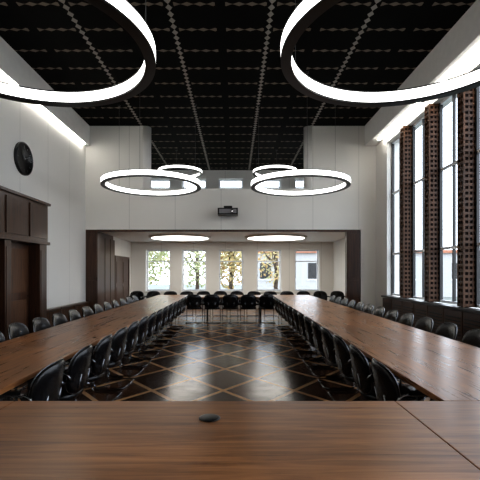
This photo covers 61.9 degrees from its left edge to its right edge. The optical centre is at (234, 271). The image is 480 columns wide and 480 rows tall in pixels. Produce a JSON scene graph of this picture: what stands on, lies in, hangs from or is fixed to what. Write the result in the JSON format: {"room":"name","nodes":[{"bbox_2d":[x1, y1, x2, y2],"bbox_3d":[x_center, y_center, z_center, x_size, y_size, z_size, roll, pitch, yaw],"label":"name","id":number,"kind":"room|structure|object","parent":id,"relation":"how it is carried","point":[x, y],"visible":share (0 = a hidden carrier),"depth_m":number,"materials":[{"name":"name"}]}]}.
{"room":"assembly chamber","nodes":[
{"label":"assembly chamber","id":0,"kind":"room"},
{"bbox_2d":[0,75,130,308],"bbox_3d":[-4.450,-1.350,7.000,0.300,5.700,19.000,0,0,0],"label":"wall","id":1,"kind":"structure","parent":0,"point":[57,176],"depth_m":9.64,"materials":[{"name":"paint"}]},
{"bbox_2d":[14,142,32,175],"bbox_3d":[-4.272,-2.290,8.100,0.055,0.660,0.660,0,0,0],"label":"wall clock","id":2,"kind":"object","parent":1,"relation":"attached to","point":[23,158],"visible":1,"depth_m":8.07,"materials":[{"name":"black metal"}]},
{"bbox_2d":[0,186,50,340],"bbox_3d":[-4.113,0.025,6.500,0.366,2.950,4.080,0,0,0],"label":"portal","id":3,"kind":"object","parent":1,"relation":"attached to","point":[24,242],"visible":0.78,"depth_m":7.75,"materials":[{"name":"brown wood"}]},
{"bbox_2d":[0,71,84,144],"bbox_3d":[-4.245,-3.603,4.475,0.050,0.035,13.550,0,0,0],"label":"light strip","id":4,"kind":"object","parent":1,"relation":"attached to","point":[3,75],"visible":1,"depth_m":9.22,"materials":[{"name":"white"}]},
{"bbox_2d":[0,36,89,145],"bbox_3d":[-4.240,-3.910,4.500,0.120,0.580,14.000,0,0,0],"label":"crown molding","id":5,"kind":"structure","parent":1,"relation":"attached to","point":[12,64],"depth_m":8.26,"materials":[{"name":"white paint"}]},
{"bbox_2d":[115,255,128,305],"bbox_3d":[-4.252,0.455,15.150,0.089,2.090,1.880,0,0,0],"label":"door","id":6,"kind":"structure","parent":1,"relation":"in","point":[121,263],"depth_m":14.99,"materials":[{"name":"brown wood"}]},
{"bbox_2d":[0,308,433,400],"bbox_3d":[0.000,1.575,7.000,9.200,0.150,19.600,0,0,0],"label":"floor","id":7,"kind":"structure","parent":0,"point":[220,361],"depth_m":6.22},
{"bbox_2d":[0,332,22,401],"bbox_3d":[-2.573,1.075,4.502,0.544,0.849,0.514,0,0,3],"label":"chair","id":8,"kind":"object","parent":7,"relation":"on","point":[2,339],"visible":0.1,"depth_m":4.70,"materials":[{"name":"black leather"}]},
{"bbox_2d":[7,322,28,394],"bbox_3d":[-2.573,1.075,5.099,0.544,0.849,0.514,0,0,-1],"label":"chair","id":9,"kind":"object","parent":7,"relation":"on","point":[14,330],"visible":0.2,"depth_m":5.12,"materials":[{"name":"black leather"}]},
{"bbox_2d":[0,358,65,400],"bbox_3d":[-1.557,1.075,2.949,0.544,0.849,0.514,0,0,1],"label":"chair","id":10,"kind":"object","parent":7,"relation":"on","point":[46,386],"visible":0.47,"depth_m":2.82,"materials":[{"name":"black leather"}]},
{"bbox_2d":[32,317,64,369],"bbox_3d":[-2.573,1.075,5.701,0.544,0.849,0.514,0,0,1],"label":"chair","id":11,"kind":"object","parent":7,"relation":"on","point":[39,323],"visible":0.12,"depth_m":5.74,"materials":[{"name":"black leather"}]},
{"bbox_2d":[15,344,92,400],"bbox_3d":[-1.557,1.075,3.551,0.544,0.849,0.514,0,0,-1],"label":"chair","id":12,"kind":"object","parent":7,"relation":"on","point":[77,375],"visible":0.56,"depth_m":3.42,"materials":[{"name":"black leather"}]},
{"bbox_2d":[47,307,60,326],"bbox_3d":[-4.218,1.170,9.070,0.156,0.660,0.900,0,0,0],"label":"radiator cover","id":13,"kind":"object","parent":7,"relation":"on","point":[50,311],"visible":0.33,"depth_m":9.08,"materials":[{"name":"brown wood"}]},
{"bbox_2d":[52,313,67,369],"bbox_3d":[-2.573,1.075,6.300,0.544,0.849,0.514,0,0,0],"label":"chair","id":14,"kind":"object","parent":7,"relation":"on","point":[57,318],"visible":0.18,"depth_m":6.34,"materials":[{"name":"black leather"}]},
{"bbox_2d":[59,304,76,321],"bbox_3d":[-4.218,1.170,10.010,0.156,0.660,0.900,0,0,0],"label":"radiator cover","id":15,"kind":"object","parent":7,"relation":"on","point":[64,310],"visible":0.38,"depth_m":9.97,"materials":[{"name":"brown wood"}]},
{"bbox_2d":[68,310,80,320],"bbox_3d":[-2.573,1.075,6.899,0.544,0.849,0.514,0,0,-2],"label":"chair","id":16,"kind":"object","parent":7,"relation":"on","point":[73,315],"visible":0.17,"depth_m":6.93,"materials":[{"name":"black leather"}]},
{"bbox_2d":[74,301,89,317],"bbox_3d":[-4.218,1.170,10.950,0.156,0.660,0.900,0,0,0],"label":"radiator cover","id":17,"kind":"object","parent":7,"relation":"on","point":[80,305],"visible":0.38,"depth_m":10.86,"materials":[{"name":"brown wood"}]},
{"bbox_2d":[62,334,112,400],"bbox_3d":[-1.557,1.075,4.150,0.544,0.849,0.514,0,0,0],"label":"chair","id":18,"kind":"object","parent":7,"relation":"on","point":[100,359],"visible":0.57,"depth_m":4.01,"materials":[{"name":"black leather"}]},
{"bbox_2d":[82,306,93,317],"bbox_3d":[-2.573,1.075,7.501,0.544,0.849,0.514,0,0,2],"label":"chair","id":19,"kind":"object","parent":7,"relation":"on","point":[86,311],"visible":0.14,"depth_m":7.55,"materials":[{"name":"black leather"}]},
{"bbox_2d":[93,304,103,313],"bbox_3d":[-2.573,1.075,8.100,0.544,0.849,0.514,0,0,0],"label":"chair","id":20,"kind":"object","parent":7,"relation":"on","point":[98,308],"visible":0.19,"depth_m":8.14,"materials":[{"name":"black leather"}]},
{"bbox_2d":[86,230,114,311],"bbox_3d":[-4.130,0.130,12.717,0.340,2.740,2.425,0,0,0],"label":"wall","id":21,"kind":"structure","parent":7,"relation":"on","point":[100,247],"depth_m":11.69,"materials":[{"name":"brown wood"}]},
{"bbox_2d":[74,326,127,400],"bbox_3d":[-1.557,1.075,4.748,0.544,0.849,0.514,0,0,3],"label":"chair","id":22,"kind":"object","parent":7,"relation":"on","point":[118,347],"visible":0.53,"depth_m":4.63,"materials":[{"name":"black leather"}]},
{"bbox_2d":[103,302,111,310],"bbox_3d":[-2.573,1.075,8.699,0.544,0.849,0.514,0,0,-1],"label":"chair","id":23,"kind":"object","parent":7,"relation":"on","point":[107,306],"visible":0.2,"depth_m":8.74,"materials":[{"name":"black leather"}]},
{"bbox_2d":[92,320,139,388],"bbox_3d":[-1.557,1.075,5.348,0.544,0.849,0.514,0,0,3],"label":"chair","id":24,"kind":"object","parent":7,"relation":"on","point":[133,329],"visible":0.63,"depth_m":5.22,"materials":[{"name":"black leather"}]},
{"bbox_2d":[108,315,148,376],"bbox_3d":[-1.557,1.075,5.948,0.544,0.849,0.514,0,0,3],"label":"chair","id":25,"kind":"object","parent":7,"relation":"on","point":[142,334],"visible":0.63,"depth_m":5.82,"materials":[{"name":"black leather"}]},
{"bbox_2d":[127,291,143,300],"bbox_3d":[-3.350,1.075,13.493,0.514,0.849,0.544,0,0,-1],"label":"chair","id":26,"kind":"object","parent":7,"relation":"on","point":[139,294],"visible":0.33,"depth_m":13.69,"materials":[{"name":"black leather"}]},
{"bbox_2d":[120,312,156,366],"bbox_3d":[-1.557,1.075,6.550,0.544,0.849,0.514,0,0,0],"label":"chair","id":27,"kind":"object","parent":7,"relation":"on","point":[152,318],"visible":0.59,"depth_m":6.42,"materials":[{"name":"black leather"}]},
{"bbox_2d":[130,308,162,358],"bbox_3d":[-1.557,1.075,7.148,0.544,0.849,0.514,0,0,2],"label":"chair","id":28,"kind":"object","parent":7,"relation":"on","point":[158,323],"visible":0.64,"depth_m":7.01,"materials":[{"name":"black leather"}]},
{"bbox_2d":[144,291,159,298],"bbox_3d":[-2.780,1.075,13.493,0.514,0.849,0.544,0,0,0],"label":"chair","id":29,"kind":"object","parent":7,"relation":"on","point":[151,293],"visible":0.27,"depth_m":13.70,"materials":[{"name":"black leather"}]},
{"bbox_2d":[139,306,168,351],"bbox_3d":[-1.557,1.075,7.751,0.544,0.849,0.514,0,0,-1],"label":"chair","id":30,"kind":"object","parent":7,"relation":"on","point":[165,310],"visible":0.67,"depth_m":7.62,"materials":[{"name":"black leather"}]},
{"bbox_2d":[146,303,173,345],"bbox_3d":[-1.557,1.075,8.350,0.544,0.849,0.514,0,0,0],"label":"chair","id":31,"kind":"object","parent":7,"relation":"on","point":[170,310],"visible":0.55,"depth_m":8.22,"materials":[{"name":"black leather"}]},
{"bbox_2d":[152,301,177,340],"bbox_3d":[-1.557,1.075,8.952,0.544,0.849,0.514,0,0,-3],"label":"chair","id":32,"kind":"object","parent":7,"relation":"on","point":[176,302],"visible":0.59,"depth_m":8.82,"materials":[{"name":"black leather"}]},
{"bbox_2d":[158,299,180,335],"bbox_3d":[-1.557,1.075,9.552,0.544,0.849,0.514,0,0,-2],"label":"chair","id":33,"kind":"object","parent":7,"relation":"on","point":[179,301],"visible":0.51,"depth_m":9.43,"materials":[{"name":"black leather"}]},
{"bbox_2d":[162,298,183,331],"bbox_3d":[-1.557,1.075,10.148,0.544,0.849,0.514,0,0,2],"label":"chair","id":34,"kind":"object","parent":7,"relation":"on","point":[182,299],"visible":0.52,"depth_m":10.05,"materials":[{"name":"black leather"}]},
{"bbox_2d":[166,296,186,328],"bbox_3d":[-1.557,1.075,10.749,0.544,0.849,0.514,0,0,1],"label":"chair","id":35,"kind":"object","parent":7,"relation":"on","point":[185,298],"visible":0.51,"depth_m":10.63,"materials":[{"name":"black leather"}]},
{"bbox_2d":[178,291,193,316],"bbox_3d":[-1.641,1.075,13.493,0.514,0.849,0.544,0,0,-2],"label":"chair","id":36,"kind":"object","parent":7,"relation":"on","point":[183,292],"visible":0.27,"depth_m":13.70,"materials":[{"name":"black leather"}]},
{"bbox_2d":[185,294,202,322],"bbox_3d":[-1.219,1.075,11.887,0.514,0.849,0.544,0,0,-2],"label":"chair","id":37,"kind":"object","parent":7,"relation":"on","point":[194,301],"visible":0.87,"depth_m":11.68,"materials":[{"name":"black leather"}]},
{"bbox_2d":[196,291,209,315],"bbox_3d":[-1.072,1.075,13.493,0.514,0.849,0.544,0,0,-3],"label":"chair","id":38,"kind":"object","parent":7,"relation":"on","point":[199,292],"visible":0.32,"depth_m":13.71,"materials":[{"name":"black leather"}]},
{"bbox_2d":[203,294,220,322],"bbox_3d":[-0.680,1.075,11.887,0.514,0.849,0.544,0,0,0],"label":"chair","id":39,"kind":"object","parent":7,"relation":"on","point":[211,301],"visible":1,"depth_m":11.68,"materials":[{"name":"black leather"}]},
{"bbox_2d":[212,291,226,315],"bbox_3d":[-0.500,1.075,13.493,0.514,0.849,0.544,0,0,0],"label":"chair","id":40,"kind":"object","parent":7,"relation":"on","point":[216,292],"visible":0.3,"depth_m":13.70,"materials":[{"name":"black leather"}]},
{"bbox_2d":[222,294,238,322],"bbox_3d":[-0.138,1.075,11.887,0.514,0.849,0.544,0,0,-2],"label":"chair","id":41,"kind":"object","parent":7,"relation":"on","point":[229,301],"visible":1,"depth_m":11.68,"materials":[{"name":"black leather"}]},
{"bbox_2d":[230,291,244,316],"bbox_3d":[0.069,1.075,13.493,0.514,0.849,0.544,0,0,-1],"label":"chair","id":42,"kind":"object","parent":7,"relation":"on","point":[233,292],"visible":0.35,"depth_m":13.69,"materials":[{"name":"black leather"}]},
{"bbox_2d":[0,295,479,479],"bbox_3d":[-0.040,1.125,7.115,4.920,0.750,11.970,0,0,0],"label":"conference table","id":43,"kind":"object","parent":7,"relation":"on","point":[438,439],"visible":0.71,"depth_m":1.93,"materials":[{"name":"brown wood"}]},
{"bbox_2d":[199,414,219,421],"bbox_3d":[-0.130,0.746,2.050,0.110,0.006,0.110,0,0,0],"label":"cable grommet","id":44,"kind":"object","parent":43,"relation":"on","point":[206,417],"visible":1,"depth_m":2.04,"materials":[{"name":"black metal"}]},
{"bbox_2d":[240,294,256,322],"bbox_3d":[0.399,1.075,11.887,0.514,0.849,0.544,0,0,1],"label":"chair","id":45,"kind":"object","parent":7,"relation":"on","point":[247,301],"visible":1,"depth_m":11.68,"materials":[{"name":"black leather"}]},
{"bbox_2d":[247,291,260,315],"bbox_3d":[0.642,1.075,13.493,0.514,0.849,0.544,0,0,3],"label":"chair","id":46,"kind":"object","parent":7,"relation":"on","point":[250,292],"visible":0.34,"depth_m":13.69,"materials":[{"name":"black leather"}]},
{"bbox_2d":[258,294,274,322],"bbox_3d":[0.941,1.075,11.887,0.514,0.849,0.544,0,0,-1],"label":"chair","id":47,"kind":"object","parent":7,"relation":"on","point":[266,301],"visible":0.91,"depth_m":11.67,"materials":[{"name":"black leather"}]},
{"bbox_2d":[263,291,278,316],"bbox_3d":[1.209,1.075,13.493,0.514,0.849,0.544,0,0,-1],"label":"chair","id":48,"kind":"object","parent":7,"relation":"on","point":[266,292],"visible":0.37,"depth_m":13.69,"materials":[{"name":"black leather"}]},
{"bbox_2d":[273,297,292,328],"bbox_3d":[1.297,1.075,10.749,0.544,0.849,0.514,0,0,-2],"label":"chair","id":49,"kind":"object","parent":7,"relation":"on","point":[275,306],"visible":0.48,"depth_m":10.64,"materials":[{"name":"black leather"}]},
{"bbox_2d":[275,298,296,331],"bbox_3d":[1.297,1.075,10.152,0.544,0.849,0.514,0,0,2],"label":"chair","id":50,"kind":"object","parent":7,"relation":"on","point":[276,299],"visible":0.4,"depth_m":10.05,"materials":[{"name":"black leather"}]},
{"bbox_2d":[280,291,293,316],"bbox_3d":[1.779,1.075,13.493,0.514,0.849,0.544,0,0,-1],"label":"chair","id":51,"kind":"object","parent":7,"relation":"on","point":[282,292],"visible":0.19,"depth_m":13.71,"materials":[{"name":"black leather"}]},
{"bbox_2d":[278,299,299,335],"bbox_3d":[1.297,1.075,9.551,0.544,0.849,0.514,0,0,1],"label":"chair","id":52,"kind":"object","parent":7,"relation":"on","point":[279,301],"visible":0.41,"depth_m":9.44,"materials":[{"name":"black leather"}]},
{"bbox_2d":[281,301,304,340],"bbox_3d":[1.297,1.075,8.952,0.544,0.849,0.514,0,0,3],"label":"chair","id":53,"kind":"object","parent":7,"relation":"on","point":[282,303],"visible":0.41,"depth_m":8.83,"materials":[{"name":"black leather"}]},
{"bbox_2d":[284,303,309,345],"bbox_3d":[1.297,1.075,8.351,0.544,0.849,0.514,0,0,1],"label":"chair","id":54,"kind":"object","parent":7,"relation":"on","point":[285,304],"visible":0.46,"depth_m":8.23,"materials":[{"name":"black leather"}]},
{"bbox_2d":[288,305,316,351],"bbox_3d":[1.297,1.075,7.748,0.544,0.849,0.514,0,0,-3],"label":"chair","id":55,"kind":"object","parent":7,"relation":"on","point":[290,308],"visible":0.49,"depth_m":7.63,"materials":[{"name":"black leather"}]},
{"bbox_2d":[292,308,323,358],"bbox_3d":[1.297,1.075,7.151,0.544,0.849,0.514,0,0,2],"label":"chair","id":56,"kind":"object","parent":7,"relation":"on","point":[295,316],"visible":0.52,"depth_m":7.01,"materials":[{"name":"black leather"}]},
{"bbox_2d":[297,312,330,366],"bbox_3d":[1.297,1.075,6.548,0.544,0.849,0.514,0,0,-2],"label":"chair","id":57,"kind":"object","parent":7,"relation":"on","point":[302,329],"visible":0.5,"depth_m":6.43,"materials":[{"name":"black leather"}]},
{"bbox_2d":[313,291,330,299],"bbox_3d":[2.918,1.075,13.493,0.514,0.849,0.544,0,0,-2],"label":"chair","id":58,"kind":"object","parent":7,"relation":"on","point":[319,294],"visible":0.34,"depth_m":13.69,"materials":[{"name":"black leather"}]},
{"bbox_2d":[304,315,341,376],"bbox_3d":[1.297,1.075,5.952,0.544,0.849,0.514,0,0,2],"label":"chair","id":59,"kind":"object","parent":7,"relation":"on","point":[309,333],"visible":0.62,"depth_m":5.81,"materials":[{"name":"black leather"}]},
{"bbox_2d":[311,320,355,388],"bbox_3d":[1.297,1.075,5.350,0.544,0.849,0.514,0,0,0],"label":"chair","id":60,"kind":"object","parent":7,"relation":"on","point":[318,343],"visible":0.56,"depth_m":5.21,"materials":[{"name":"black leather"}]},
{"bbox_2d":[330,291,344,300],"bbox_3d":[3.491,1.075,13.493,0.514,0.849,0.544,0,0,1],"label":"chair","id":61,"kind":"object","parent":7,"relation":"on","point":[336,293],"visible":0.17,"depth_m":13.70,"materials":[{"name":"black leather"}]},
{"bbox_2d":[340,298,347,306],"bbox_3d":[2.513,1.075,9.901,0.544,0.849,0.514,0,0,-2],"label":"chair","id":62,"kind":"object","parent":7,"relation":"on","point":[344,302],"visible":0.16,"depth_m":9.96,"materials":[{"name":"black leather"}]},
{"bbox_2d":[321,326,368,400],"bbox_3d":[1.297,1.075,4.750,0.544,0.849,0.514,0,0,0],"label":"chair","id":63,"kind":"object","parent":7,"relation":"on","point":[327,338],"visible":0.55,"depth_m":4.63,"materials":[{"name":"black leather"}]},
{"bbox_2d":[348,300,355,308],"bbox_3d":[2.513,1.075,9.298,0.544,0.849,0.514,0,0,2],"label":"chair","id":64,"kind":"object","parent":7,"relation":"on","point":[351,304],"visible":0.18,"depth_m":9.34,"materials":[{"name":"black leather"}]},
{"bbox_2d":[333,334,373,383],"bbox_3d":[1.297,1.075,4.151,0.544,0.849,0.514,0,0,1],"label":"chair","id":65,"kind":"object","parent":7,"relation":"on","point":[343,361],"visible":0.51,"depth_m":4.01,"materials":[{"name":"black leather"}]},
{"bbox_2d":[355,302,363,311],"bbox_3d":[2.513,1.075,8.699,0.544,0.849,0.514,0,0,1],"label":"chair","id":66,"kind":"object","parent":7,"relation":"on","point":[360,305],"visible":0.14,"depth_m":8.74,"materials":[{"name":"black leather"}]},
{"bbox_2d":[363,304,373,313],"bbox_3d":[2.513,1.075,8.102,0.544,0.849,0.514,0,0,-2],"label":"chair","id":67,"kind":"object","parent":7,"relation":"on","point":[368,308],"visible":0.15,"depth_m":8.15,"materials":[{"name":"black leather"}]},
{"bbox_2d":[373,306,384,317],"bbox_3d":[2.513,1.075,7.500,0.544,0.849,0.514,0,0,0],"label":"chair","id":68,"kind":"object","parent":7,"relation":"on","point":[379,311],"visible":0.12,"depth_m":7.55,"materials":[{"name":"black leather"}]},
{"bbox_2d":[349,344,422,400],"bbox_3d":[1.297,1.075,3.552,0.544,0.849,0.514,0,0,3],"label":"chair","id":69,"kind":"object","parent":7,"relation":"on","point":[361,373],"visible":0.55,"depth_m":3.42,"materials":[{"name":"black leather"}]},
{"bbox_2d":[385,309,397,321],"bbox_3d":[2.513,1.075,6.901,0.544,0.849,0.514,0,0,-1],"label":"chair","id":70,"kind":"object","parent":7,"relation":"on","point":[392,315],"visible":0.19,"depth_m":6.95,"materials":[{"name":"black leather"}]},
{"bbox_2d":[371,358,432,400],"bbox_3d":[1.297,1.075,2.952,0.544,0.849,0.514,0,0,2],"label":"chair","id":71,"kind":"object","parent":7,"relation":"on","point":[386,387],"visible":0.38,"depth_m":2.82,"materials":[{"name":"black leather"}]},
{"bbox_2d":[394,313,413,326],"bbox_3d":[2.513,1.075,6.299,0.544,0.849,0.514,0,0,1],"label":"chair","id":72,"kind":"object","parent":7,"relation":"on","point":[407,319],"visible":0.15,"depth_m":6.34,"materials":[{"name":"black leather"}]},
{"bbox_2d":[402,317,433,381],"bbox_3d":[2.513,1.075,5.700,0.544,0.849,0.514,0,0,-1],"label":"chair","id":73,"kind":"object","parent":7,"relation":"on","point":[425,323],"visible":0.17,"depth_m":5.74,"materials":[{"name":"black leather"}]},
{"bbox_2d":[407,322,457,383],"bbox_3d":[2.513,1.075,5.100,0.544,0.849,0.514,0,0,0],"label":"chair","id":74,"kind":"object","parent":7,"relation":"on","point":[448,330],"visible":0.14,"depth_m":5.13,"materials":[{"name":"black leather"}]},
{"bbox_2d":[429,329,479,397],"bbox_3d":[2.513,1.075,4.499,0.544,0.849,0.514,0,0,2],"label":"chair","id":75,"kind":"object","parent":7,"relation":"on","point":[472,337],"visible":0.12,"depth_m":4.59,"materials":[{"name":"black leather"}]},
{"bbox_2d":[101,232,344,241],"bbox_3d":[-0.125,-1.475,14.150,8.350,0.450,4.700,0,0,0],"label":"ceiling","id":76,"kind":"structure","parent":0,"point":[129,236],"depth_m":14.08,"materials":[{"name":"white paint"}]},
{"bbox_2d":[148,234,210,240],"bbox_3d":[-1.950,-1.220,14.200,2.200,0.060,2.200,0,0,0],"label":"recessed light","id":77,"kind":"object","parent":76,"relation":"in","point":[170,237],"visible":0.99,"depth_m":13.80,"materials":[{"name":"white"}]},
{"bbox_2d":[245,234,306,240],"bbox_3d":[1.450,-1.220,14.200,2.200,0.060,2.200,0,0,0],"label":"recessed light","id":78,"kind":"object","parent":76,"relation":"in","point":[260,237],"visible":0.98,"depth_m":13.80,"materials":[{"name":"white"}]},
{"bbox_2d":[85,126,375,314],"bbox_3d":[-0.125,-1.350,11.650,8.350,5.700,0.300,0,0,0],"label":"wall","id":79,"kind":"structure","parent":0,"point":[343,149],"depth_m":11.50,"materials":[{"name":"paint"}]},
{"bbox_2d":[143,126,150,188],"bbox_3d":[-2.600,-3.300,11.650,0.320,1.800,0.320,0,0,0],"label":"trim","id":80,"kind":"structure","parent":79,"relation":"attached to","point":[146,129],"depth_m":11.50,"materials":[{"name":"white paint"}]},
{"bbox_2d":[97,230,346,231],"bbox_3d":[-0.370,-1.190,11.560,7.180,0.060,0.120,0,0,0],"label":"lintel","id":81,"kind":"object","parent":79,"relation":"attached to","point":[97,230],"visible":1,"depth_m":11.50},
{"bbox_2d":[218,206,237,215],"bbox_3d":[-0.200,-1.750,11.273,0.560,0.300,0.454,0,0,0],"label":"projector","id":82,"kind":"object","parent":79,"relation":"attached to","point":[227,210],"visible":1,"depth_m":11.08,"materials":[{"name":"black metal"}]},
{"bbox_2d":[304,126,311,188],"bbox_3d":[2.160,-3.300,11.650,0.320,1.800,0.320,0,0,0],"label":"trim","id":83,"kind":"structure","parent":79,"relation":"attached to","point":[308,129],"depth_m":11.50,"materials":[{"name":"white paint"}]},
{"bbox_2d":[131,170,332,305],"bbox_3d":[0.000,-1.350,16.675,9.200,5.700,0.350,0,0,0],"label":"wall","id":84,"kind":"structure","parent":0,"point":[212,177],"depth_m":16.50,"materials":[{"name":"paint"}]},
{"bbox_2d":[145,250,169,291],"bbox_3d":[-3.180,-0.050,16.590,1.060,1.740,0.340,0,0,0],"label":"window","id":85,"kind":"structure","parent":84,"relation":"in","point":[148,290],"depth_m":16.70,"materials":[{"name":"white plastic"}]},
{"bbox_2d":[181,250,205,291],"bbox_3d":[-1.690,-0.050,16.590,1.060,1.740,0.340,0,0,0],"label":"window","id":86,"kind":"structure","parent":84,"relation":"in","point":[191,290],"depth_m":16.70,"materials":[{"name":"white plastic"}]},
{"bbox_2d":[219,180,242,188],"bbox_3d":[-0.165,-3.235,16.590,1.060,1.250,0.340,0,0,0],"label":"window","id":87,"kind":"structure","parent":84,"relation":"in","point":[219,180],"depth_m":16.70,"materials":[{"name":"white plastic"}]},
{"bbox_2d":[219,250,243,291],"bbox_3d":[-0.165,-0.050,16.590,1.060,1.740,0.340,0,0,0],"label":"window","id":88,"kind":"structure","parent":84,"relation":"in","point":[225,290],"depth_m":16.70,"materials":[{"name":"white plastic"}]},
{"bbox_2d":[257,250,281,291],"bbox_3d":[1.400,-0.050,16.590,1.060,1.740,0.340,0,0,0],"label":"window","id":89,"kind":"structure","parent":84,"relation":"in","point":[279,261],"depth_m":16.70,"materials":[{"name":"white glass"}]},
{"bbox_2d":[294,250,317,291],"bbox_3d":[2.980,-0.050,16.590,1.060,1.740,0.340,0,0,0],"label":"window","id":90,"kind":"structure","parent":84,"relation":"in","point":[296,290],"depth_m":16.70,"materials":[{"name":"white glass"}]},
{"bbox_2d":[0,0,475,169],"bbox_3d":[0.000,-4.300,7.000,9.200,0.200,19.600,0,0,0],"label":"ceiling","id":91,"kind":"structure","parent":0,"point":[221,57],"depth_m":7.94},
{"bbox_2d":[0,0,155,106],"bbox_3d":[-1.930,-3.090,3.620,2.380,2.220,2.380,0,0,0],"label":"pendant lamp","id":92,"kind":"object","parent":91,"relation":"hanging from","point":[123,12],"visible":1,"depth_m":4.43,"materials":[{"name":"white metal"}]},
{"bbox_2d":[101,104,200,196],"bbox_3d":[-1.970,-3.105,9.500,2.320,2.190,2.320,0,0,0],"label":"pendant lamp","id":93,"kind":"object","parent":91,"relation":"hanging from","point":[196,182],"visible":0.96,"depth_m":8.93,"materials":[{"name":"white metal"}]},
{"bbox_2d":[158,149,201,177],"bbox_3d":[-1.990,-3.880,14.500,1.600,0.640,1.600,0,0,0],"label":"pendant lamp","id":94,"kind":"object","parent":91,"relation":"hanging from","point":[176,166],"visible":0.64,"depth_m":13.82,"materials":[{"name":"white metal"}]},
{"bbox_2d":[253,149,296,178],"bbox_3d":[1.450,-3.880,14.500,1.600,0.640,1.600,0,0,0],"label":"pendant lamp","id":95,"kind":"object","parent":91,"relation":"hanging from","point":[265,167],"visible":0.52,"depth_m":13.82,"materials":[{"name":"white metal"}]},
{"bbox_2d":[251,71,350,196],"bbox_3d":[1.540,-3.105,9.500,2.320,2.190,2.320,0,0,0],"label":"pendant lamp","id":96,"kind":"object","parent":91,"relation":"hanging from","point":[346,179],"visible":0.99,"depth_m":9.02,"materials":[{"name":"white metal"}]},
{"bbox_2d":[281,0,479,106],"bbox_3d":[1.610,-3.090,3.620,2.380,2.220,2.380,0,0,0],"label":"pendant lamp","id":97,"kind":"object","parent":91,"relation":"hanging from","point":[306,12],"visible":1,"depth_m":4.37,"materials":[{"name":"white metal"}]},
{"bbox_2d":[333,53,479,308],"bbox_3d":[4.225,-1.350,7.000,0.350,5.700,19.000,0,0,0],"label":"wall","id":98,"kind":"structure","parent":0,"point":[383,149],"depth_m":10.76,"materials":[{"name":"paint"}]},
{"bbox_2d":[391,136,399,295],"bbox_3d":[4.200,-1.417,10.140,0.060,4.065,1.040,0,0,0],"label":"window","id":99,"kind":"structure","parent":98,"relation":"in","point":[393,193],"depth_m":10.61,"materials":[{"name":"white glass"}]},
{"bbox_2d":[400,126,411,297],"bbox_3d":[4.110,-1.417,9.520,0.280,4.065,0.200,0,0,0],"label":"pier","id":100,"kind":"object","parent":98,"relation":"attached to","point":[406,131],"depth_m":9.43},
{"bbox_2d":[412,116,423,299],"bbox_3d":[4.200,-1.417,8.902,0.060,4.065,1.035,0,0,0],"label":"window","id":101,"kind":"structure","parent":98,"relation":"in","point":[414,182],"depth_m":9.37,"materials":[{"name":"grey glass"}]},
{"bbox_2d":[365,0,479,145],"bbox_3d":[3.890,-3.910,4.500,0.320,0.580,14.000,0,0,0],"label":"crown molding","id":102,"kind":"structure","parent":98,"relation":"attached to","point":[463,37],"depth_m":7.37,"materials":[{"name":"white paint"}]},
{"bbox_2d":[378,44,479,139],"bbox_3d":[3.920,-3.603,4.300,0.060,0.035,13.200,0,0,0],"label":"light strip","id":103,"kind":"object","parent":98,"relation":"attached to","point":[477,48],"visible":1,"depth_m":7.33,"materials":[{"name":"white"}]},
{"bbox_2d":[381,295,479,341],"bbox_3d":[3.995,1.010,4.085,0.210,0.780,13.150,0,0,0],"label":"wainscoting","id":104,"kind":"structure","parent":98,"relation":"attached to","point":[466,319],"depth_m":7.77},
{"bbox_2d":[424,103,438,301],"bbox_3d":[4.110,-1.417,8.285,0.280,4.065,0.200,0,0,0],"label":"pier","id":105,"kind":"object","parent":98,"relation":"attached to","point":[431,111],"depth_m":8.20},
{"bbox_2d":[439,94,456,304],"bbox_3d":[4.200,-1.417,7.668,0.060,4.065,1.035,0,0,0],"label":"window","id":106,"kind":"structure","parent":98,"relation":"in","point":[453,164],"depth_m":7.82,"materials":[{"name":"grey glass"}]},
{"bbox_2d":[457,73,474,306],"bbox_3d":[4.110,-1.417,7.050,0.280,4.065,0.200,0,0,0],"label":"pier","id":107,"kind":"object","parent":98,"relation":"attached to","point":[465,100],"depth_m":6.97,"materials":[{"name":"brick"}]},
{"bbox_2d":[475,86,479,307],"bbox_3d":[4.200,-1.417,6.433,0.060,4.065,1.035,0,0,0],"label":"window","id":108,"kind":"structure","parent":98,"relation":"in","point":[477,89],"depth_m":6.90,"materials":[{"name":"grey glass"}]},
{"label":"outside","id":109,"kind":"structure","parent":0,"visible":0},
{"bbox_2d":[148,285,479,308],"bbox_3d":[0.000,2.600,20.000,120.000,0.200,120.000,0,0,0],"label":"ground","id":110,"kind":"structure","parent":109,"point":[149,286],"depth_m":64.52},
{"bbox_2d":[148,251,168,284],"bbox_3d":[-5.581,-0.514,23.971,4.505,6.037,4.580,0,0,0],"label":"autumn tree","id":111,"kind":"object","parent":110,"relation":"on","point":[161,256],"visible":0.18,"depth_m":23.71,"materials":[{"name":"green plant"}]},
{"bbox_2d":[184,251,220,288],"bbox_3d":[-2.567,-0.096,26.982,3.618,5.202,3.529,0,0,0],"label":"autumn tree","id":112,"kind":"object","parent":110,"relation":"on","point":[197,257],"visible":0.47,"depth_m":26.80,"materials":[{"name":"green plant"}]},
{"bbox_2d":[203,251,241,288],"bbox_3d":[-0.283,-0.321,23.015,3.159,5.653,3.063,0,0,0],"label":"autumn tree","id":113,"kind":"object","parent":110,"relation":"on","point":[226,255],"visible":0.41,"depth_m":22.56,"materials":[{"name":"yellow plant"}]},
{"bbox_2d":[258,251,278,288],"bbox_3d":[2.571,-0.285,26.031,2.322,5.579,2.406,0,0,29],"label":"autumn tree","id":114,"kind":"object","parent":110,"relation":"on","point":[275,257],"visible":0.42,"depth_m":25.88,"materials":[{"name":"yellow plant"}]},
{"bbox_2d":[258,250,456,296],"bbox_3d":[13.750,0.150,45.000,25.100,4.700,10.600,0,0,0],"label":"neighbouring building","id":115,"kind":"structure","parent":110,"relation":"on","point":[306,272],"depth_m":40.00,"materials":[{"name":"white paint"}]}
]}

